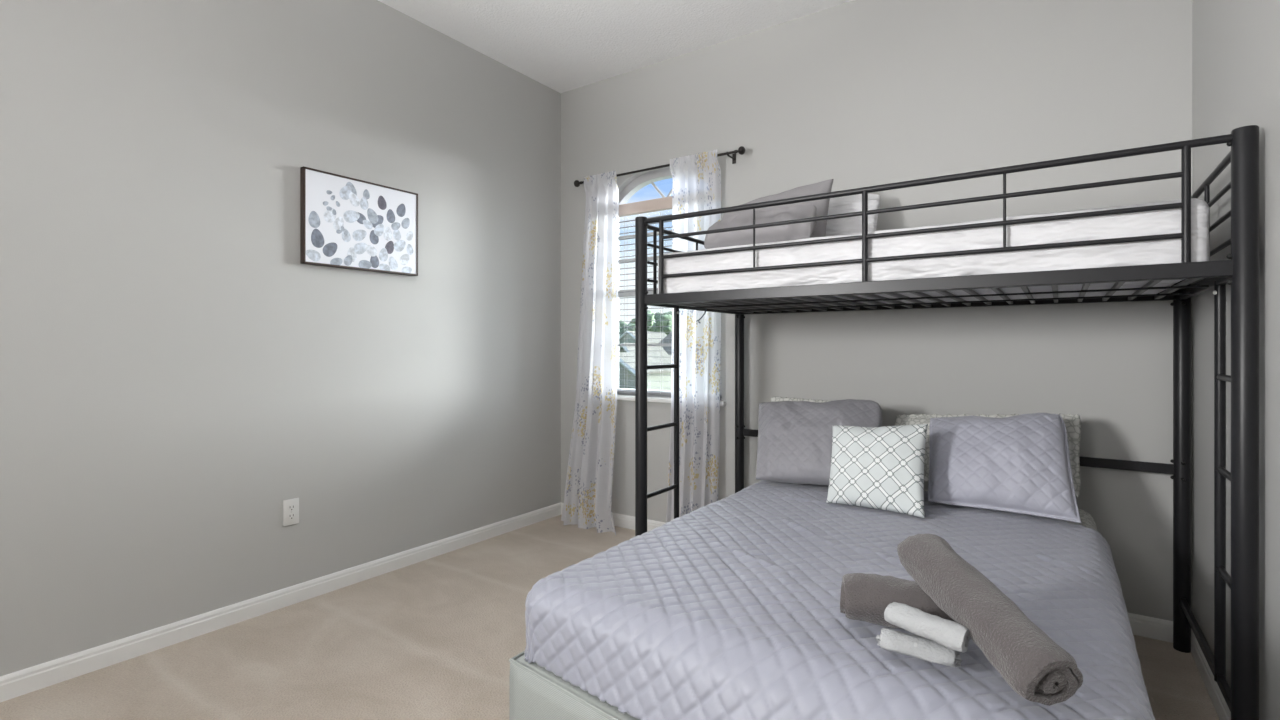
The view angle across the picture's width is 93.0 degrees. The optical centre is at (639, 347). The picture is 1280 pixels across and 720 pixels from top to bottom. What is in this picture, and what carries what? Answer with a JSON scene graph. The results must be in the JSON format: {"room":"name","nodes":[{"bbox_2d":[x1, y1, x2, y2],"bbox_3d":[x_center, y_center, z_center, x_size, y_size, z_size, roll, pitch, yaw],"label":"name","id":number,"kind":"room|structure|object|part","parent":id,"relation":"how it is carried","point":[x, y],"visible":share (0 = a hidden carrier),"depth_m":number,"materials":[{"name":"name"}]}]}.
{"room":"bedroom","nodes":[
{"label":"bedroom","id":0,"kind":"room"},
{"bbox_2d":[0,0,560,675],"bbox_3d":[-1.990,-0.314,2.454,0.150,3.028,5.072,0,0,35],"label":"wall","id":1,"kind":"structure","parent":0,"point":[173,372],"depth_m":2.67,"materials":[{"name":"grey paint"}]},
{"bbox_2d":[0,502,560,701],"bbox_3d":[-1.923,1.159,2.408,0.014,0.083,4.772,0,0,35],"label":"baseboard","id":2,"kind":"structure","parent":1,"relation":"attached to","point":[24,681],"depth_m":2.63,"materials":[{"name":"white paint"}]},
{"bbox_2d":[283,498,298,525],"bbox_3d":[-1.629,0.769,2.836,0.011,0.120,0.072,0,0,35],"label":"wall outlet","id":3,"kind":"object","parent":1,"relation":"attached to","point":[291,506],"visible":1,"depth_m":2.83,"materials":[{"name":"white plastic"}]},
{"bbox_2d":[288,504,294,510],"bbox_3d":[-1.625,0.749,2.833,0.003,0.033,0.033,0,0,35],"label":"socket","id":4,"kind":"object","parent":3,"relation":"attached to","point":[291,507],"depth_m":2.83,"materials":[{"name":"white plastic"}]},
{"bbox_2d":[288,513,294,519],"bbox_3d":[-1.625,0.789,2.833,0.003,0.033,0.033,0,0,35],"label":"socket","id":5,"kind":"object","parent":3,"relation":"attached to","point":[291,516],"depth_m":2.83,"materials":[{"name":"white plastic"}]},
{"bbox_2d":[300,166,417,275],"bbox_3d":[-1.418,-0.623,3.117,0.036,0.455,0.619,0,0,35],"label":"wall picture","id":6,"kind":"object","parent":1,"relation":"attached to","point":[346,222],"visible":1,"depth_m":3.07,"materials":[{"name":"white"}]},
{"bbox_2d":[0,515,1219,719],"bbox_3d":[-0.533,1.260,1.446,3.695,0.120,5.072,0,0,35],"label":"floor","id":7,"kind":"structure","parent":0,"point":[435,638],"depth_m":2.33,"materials":[{"name":"beige carpet"}]},
{"bbox_2d":[509,651,639,719],"bbox_3d":[0.718,1.023,1.993,1.377,0.355,2.145,0,0,35],"label":"bed base","id":8,"kind":"object","parent":7,"relation":"on","point":[535,692],"visible":0.04,"depth_m":1.54,"materials":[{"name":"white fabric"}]},
{"bbox_2d":[524,480,1154,719],"bbox_3d":[0.683,0.729,1.914,1.403,0.234,1.802,0,0,35],"label":"quilt","id":9,"kind":"object","parent":8,"relation":"on","point":[728,608],"visible":0.85,"depth_m":1.49,"materials":[{"name":"grey fabric"}]},
{"bbox_2d":[770,397,830,402],"bbox_3d":[0.866,0.418,2.988,0.552,0.318,0.218,0,0,35],"label":"pillow","id":10,"kind":"object","parent":9,"relation":"on","point":[775,399],"visible":0.05,"depth_m":3.16,"materials":[{"name":"fabric"}]},
{"bbox_2d":[756,399,881,485],"bbox_3d":[0.776,0.422,2.772,0.621,0.370,0.350,0,0,35],"label":"pillow","id":11,"kind":"object","parent":9,"relation":"on","point":[794,445],"visible":0.75,"depth_m":2.70,"materials":[{"name":"grey fabric"}]},
{"bbox_2d":[826,424,927,517],"bbox_3d":[0.914,0.454,2.361,0.387,0.319,0.211,0,0,35],"label":"cushion","id":12,"kind":"object","parent":9,"relation":"on","point":[882,468],"visible":1,"depth_m":2.30,"materials":[{"name":"fabric"}]},
{"bbox_2d":[840,573,954,628],"bbox_3d":[0.565,0.555,1.323,0.246,0.106,0.114,0,0,19],"label":"rolled towel","id":13,"kind":"object","parent":9,"relation":"on","point":[864,597],"visible":0.59,"depth_m":1.30,"materials":[{"name":"grey fabric"}]},
{"bbox_2d":[897,533,1082,705],"bbox_3d":[0.658,0.504,1.185,0.123,0.173,0.408,0,0,-7],"label":"rolled towel","id":14,"kind":"object","parent":13,"relation":"on","point":[1039,670],"visible":0.98,"depth_m":1.09,"materials":[{"name":"grey fabric"}]},
{"bbox_2d":[876,628,961,666],"bbox_3d":[0.547,0.593,1.198,0.154,0.048,0.047,0,0,30],"label":"washcloth","id":15,"kind":"object","parent":9,"relation":"on","point":[908,644],"visible":0.94,"depth_m":1.18,"materials":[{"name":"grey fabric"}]},
{"bbox_2d":[884,602,969,652],"bbox_3d":[0.556,0.539,1.175,0.059,0.053,0.150,0,0,-39],"label":"washcloth","id":16,"kind":"object","parent":15,"relation":"on","point":[950,634],"visible":1,"depth_m":1.15,"materials":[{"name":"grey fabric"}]},
{"bbox_2d":[895,413,1080,498],"bbox_3d":[1.441,0.425,2.584,0.709,0.306,0.243,0,0,35],"label":"pillow","id":17,"kind":"object","parent":9,"relation":"on","point":[1072,422],"visible":0.21,"depth_m":2.48,"materials":[{"name":"fabric"}]},
{"bbox_2d":[928,413,1080,522],"bbox_3d":[1.391,0.434,2.366,0.524,0.359,0.340,0,0,35],"label":"pillow","id":18,"kind":"object","parent":9,"relation":"on","point":[1021,464],"visible":1,"depth_m":2.27,"materials":[{"name":"grey fabric"}]},
{"bbox_2d":[924,489,1096,530],"bbox_3d":[0.783,0.751,2.076,1.313,0.195,1.926,0,0,35],"label":"mattress","id":19,"kind":"object","parent":8,"relation":"on","point":[1086,518],"visible":0.02,"depth_m":2.35,"materials":[{"name":"fabric"}]},
{"bbox_2d":[635,125,1258,719],"bbox_3d":[1.078,0.314,2.545,1.970,1.772,1.052,0,0,35],"label":"bed","id":20,"kind":"object","parent":7,"relation":"on","point":[1241,272],"visible":0.88,"depth_m":1.96,"materials":[{"name":"black metal"}]},
{"bbox_3d":[0.006,0.314,2.679,0.053,1.772,0.053,0,0,35],"label":"post","id":21,"kind":"part","parent":20,"relation":"part of","materials":[{"name":"black metal"}]},
{"bbox_3d":[0.290,-0.460,3.090,0.014,0.014,0.888,0,0,35],"label":"guard rail","id":22,"kind":"part","parent":20,"relation":"part of","materials":[{"name":"black metal"}]},
{"bbox_3d":[0.290,-0.540,3.090,0.020,0.020,0.958,0,0,35],"label":"rail","id":23,"kind":"part","parent":20,"relation":"part of","materials":[{"name":"black metal"}]},
{"bbox_3d":[0.290,-0.206,3.090,0.020,0.037,0.958,0,0,35],"label":"rail","id":24,"kind":"part","parent":20,"relation":"part of","materials":[{"name":"black metal"}]},
{"bbox_3d":[0.574,0.314,3.501,0.053,1.772,0.053,0,0,35],"label":"post","id":25,"kind":"part","parent":20,"relation":"part of","materials":[{"name":"black metal"}]},
{"bbox_3d":[0.790,-0.305,2.137,1.697,0.015,0.015,0,0,35],"label":"guard rail","id":26,"kind":"part","parent":20,"relation":"part of","materials":[{"name":"black metal"}]},
{"bbox_3d":[0.790,-0.388,2.137,1.697,0.015,0.015,0,0,35],"label":"guard rail","id":27,"kind":"part","parent":20,"relation":"part of","materials":[{"name":"black metal"}]},
{"bbox_3d":[0.790,-0.472,2.137,1.697,0.015,0.015,0,0,35],"label":"guard rail","id":28,"kind":"part","parent":20,"relation":"part of","materials":[{"name":"black metal"}]},
{"bbox_2d":[657,198,1209,306],"bbox_3d":[1.076,-0.312,2.546,1.806,0.216,0.959,0,0,35],"label":"mattress","id":29,"kind":"object","parent":20,"relation":"on","point":[1168,221],"visible":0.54,"depth_m":2.01,"materials":[{"name":"white fabric"}]},
{"bbox_2d":[704,203,816,248],"bbox_3d":[0.525,-0.525,2.715,0.542,0.214,0.235,0,0,35],"label":"pillow","id":30,"kind":"object","parent":29,"relation":"on","point":[804,230],"visible":0.84,"depth_m":2.63,"materials":[{"name":"grey fabric"}]},
{"bbox_2d":[722,179,833,237],"bbox_3d":[0.621,-0.605,2.910,0.570,0.359,0.233,0,0,35],"label":"pillow","id":31,"kind":"object","parent":29,"relation":"on","point":[822,205],"visible":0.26,"depth_m":2.82,"materials":[{"name":"grey fabric"}]},
{"bbox_2d":[826,194,879,235],"bbox_3d":[0.926,-0.608,3.023,0.496,0.335,0.211,0,0,35],"label":"pillow","id":32,"kind":"object","parent":29,"relation":"on","point":[852,203],"visible":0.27,"depth_m":2.92,"materials":[{"name":"white fabric"}]},
{"bbox_3d":[0.794,-0.552,2.134,1.877,0.022,0.022,0,0,35],"label":"rail","id":33,"kind":"part","parent":20,"relation":"part of","materials":[{"name":"black metal"}]},
{"bbox_3d":[0.799,-0.209,2.142,1.877,0.042,0.040,0,0,35],"label":"rail","id":34,"kind":"part","parent":20,"relation":"part of","materials":[{"name":"black metal"}]},
{"bbox_3d":[1.356,-0.209,2.947,1.877,0.042,0.040,0,0,35],"label":"rail","id":35,"kind":"part","parent":20,"relation":"part of","materials":[{"name":"black metal"}]},
{"bbox_3d":[2.150,0.314,2.410,0.053,1.772,0.053,0,0,35],"label":"post","id":36,"kind":"part","parent":20,"relation":"part of","materials":[{"name":"black metal"}]},
{"bbox_3d":[1.866,-0.206,1.999,0.020,0.037,0.958,0,0,35],"label":"rail","id":37,"kind":"part","parent":20,"relation":"part of","materials":[{"name":"black metal"}]},
{"bbox_3d":[1.866,-0.540,1.999,0.020,0.020,0.958,0,0,35],"label":"rail","id":38,"kind":"part","parent":20,"relation":"part of","materials":[{"name":"black metal"}]},
{"bbox_3d":[1.866,-0.460,1.999,0.014,0.014,0.888,0,0,35],"label":"guard rail","id":39,"kind":"part","parent":20,"relation":"part of","materials":[{"name":"black metal"}]},
{"bbox_3d":[1.866,-0.380,1.999,0.014,0.014,0.888,0,0,35],"label":"guard rail","id":40,"kind":"part","parent":20,"relation":"part of","materials":[{"name":"black metal"}]},
{"bbox_3d":[1.866,-0.300,1.999,0.014,0.014,0.888,0,0,35],"label":"guard rail","id":41,"kind":"part","parent":20,"relation":"part of","materials":[{"name":"black metal"}]},
{"bbox_3d":[1.582,0.314,1.589,0.053,1.772,0.053,0,0,35],"label":"post","id":42,"kind":"part","parent":20,"relation":"part of","materials":[{"name":"black metal"}]},
{"bbox_2d":[378,0,852,92],"bbox_3d":[-0.533,-1.887,1.446,3.695,0.120,5.072,0,0,35],"label":"ceiling","id":43,"kind":"structure","parent":0,"point":[563,46],"depth_m":3.47,"materials":[{"name":"white paint"}]},
{"bbox_2d":[561,0,1191,620],"bbox_3d":[0.868,-0.314,3.470,3.395,3.028,0.150,0,0,35],"label":"wall","id":44,"kind":"structure","parent":0,"point":[855,94],"depth_m":2.95,"materials":[{"name":"grey paint"}]},
{"bbox_2d":[574,146,745,186],"bbox_3d":[0.091,-1.117,3.849,1.278,0.064,0.109,0,0,35],"label":"curtain rod","id":45,"kind":"object","parent":44,"relation":"attached to","point":[741,150],"visible":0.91,"depth_m":3.75,"materials":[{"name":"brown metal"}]},
{"bbox_2d":[561,170,618,535],"bbox_3d":[-0.324,0.021,4.046,0.523,2.347,0.170,0,0,35],"label":"curtain","id":46,"kind":"object","parent":45,"relation":"hanging from","point":[589,478],"visible":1,"depth_m":4.06,"materials":[{"name":"white fabric"}]},
{"bbox_2d":[666,149,720,522],"bbox_3d":[0.303,0.021,3.639,0.356,2.347,0.123,0,0,35],"label":"curtain","id":47,"kind":"object","parent":45,"relation":"hanging from","point":[696,184],"visible":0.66,"depth_m":3.63,"materials":[{"name":"white fabric"}]},
{"bbox_2d":[617,167,725,405],"bbox_3d":[0.145,-0.407,3.927,0.950,1.516,0.150,0,0,35],"label":"window","id":48,"kind":"structure","parent":44,"relation":"in","point":[650,177],"depth_m":4.03,"materials":[{"name":"white plastic"}]},
{"bbox_3d":[0.171,-0.367,3.964,0.810,0.045,0.040,0,0,35],"label":"meeting rail","id":49,"kind":"part","parent":48,"relation":"part of","materials":[{"name":"grey plastic"}]},
{"bbox_2d":[617,196,720,398],"bbox_3d":[0.140,-0.325,3.919,0.870,1.270,0.036,0,0,35],"label":"window blind","id":50,"kind":"object","parent":48,"relation":"attached to","point":[665,203],"visible":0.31,"depth_m":3.97,"materials":[{"name":"beige plastic"}]},
{"bbox_3d":[0.140,-0.285,3.919,0.002,1.170,0.030,0,0,35],"label":"ladder cord","id":51,"kind":"part","parent":50,"relation":"part of","materials":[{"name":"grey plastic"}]},
{"bbox_3d":[0.140,0.301,3.919,0.860,0.018,0.028,0,0,35],"label":"rail","id":52,"kind":"part","parent":50,"relation":"part of","materials":[{"name":"grey plastic"}]},
{"bbox_3d":[0.135,0.337,3.913,0.950,0.028,0.115,0,0,35],"label":"sill","id":53,"kind":"part","parent":48,"relation":"part of","materials":[{"name":"white paint"}]},
{"bbox_2d":[561,502,1172,642],"bbox_3d":[0.821,1.159,3.402,3.395,0.083,0.014,0,0,35],"label":"baseboard","id":54,"kind":"structure","parent":44,"relation":"attached to","point":[1144,626],"depth_m":2.52,"materials":[{"name":"white paint"}]},
{"bbox_2d":[1192,0,1279,719],"bbox_3d":[0.925,-0.314,0.438,0.150,3.028,5.072,0,0,35],"label":"wall","id":55,"kind":"structure","parent":0,"point":[1236,43],"depth_m":1.82,"materials":[{"name":"grey paint"}]},
{"bbox_2d":[1191,628,1230,719],"bbox_3d":[0.857,1.159,0.484,0.014,0.083,4.772,0,0,35],"label":"baseboard","id":56,"kind":"structure","parent":55,"relation":"attached to","point":[1221,707],"depth_m":2.09,"materials":[{"name":"white paint"}]},
{"label":"outside","id":57,"kind":"structure","parent":0,"visible":0},
{"bbox_3d":[14.335,4.300,91.014,200.000,0.200,154.000,0,0,35],"label":"lawn","id":58,"kind":"structure","parent":57,"visible":0},
{"bbox_2d":[619,324,634,336],"bbox_3d":[-2.009,-0.035,110.494,6.229,8.492,5.781,0,0,35],"label":"tree","id":59,"kind":"object","parent":58,"relation":"on","point":[629,327],"visible":0.18,"depth_m":108.67,"materials":[{"name":"green plant"}]},
{"bbox_2d":[629,310,654,331],"bbox_3d":[1.075,-1.951,132.726,6.661,12.318,6.708,0,0,35],"label":"tree","id":60,"kind":"object","parent":58,"relation":"on","point":[649,317],"visible":0.23,"depth_m":130.22,"materials":[{"name":"green plant"}]},
{"bbox_2d":[619,331,666,343],"bbox_3d":[0.901,0.898,92.289,5.241,6.604,9.990,0,0,35],"label":"house","id":61,"kind":"structure","parent":58,"relation":"on","point":[628,336],"depth_m":89.25,"materials":[{"name":"grey paint"}]},
{"bbox_2d":[619,352,670,390],"bbox_3d":[-0.311,2.280,44.486,4.396,3.840,5.990,0,0,35],"label":"house","id":62,"kind":"structure","parent":58,"relation":"on","point":[653,358],"depth_m":43.12,"materials":[{"name":"grey paint"}]},
{"bbox_2d":[619,343,671,361],"bbox_3d":[0.070,1.913,54.559,3.566,4.573,5.990,0,0,35],"label":"house","id":63,"kind":"structure","parent":58,"relation":"on","point":[626,348],"depth_m":55.04,"materials":[{"name":"grey paint"}]},
{"bbox_2d":[652,312,671,334],"bbox_3d":[4.162,-0.999,106.723,4.946,10.417,5.147,0,0,35],"label":"tree","id":64,"kind":"object","parent":58,"relation":"on","point":[667,318],"visible":0.52,"depth_m":104.72,"materials":[{"name":"green plant"}]},
{"bbox_2d":[659,333,671,354],"bbox_3d":[8.947,1.067,72.853,15.641,6.265,10.800,0,0,35],"label":"house","id":65,"kind":"structure","parent":58,"relation":"on","point":[668,349],"depth_m":74.10,"materials":[{"name":"grey paint"}]}
]}

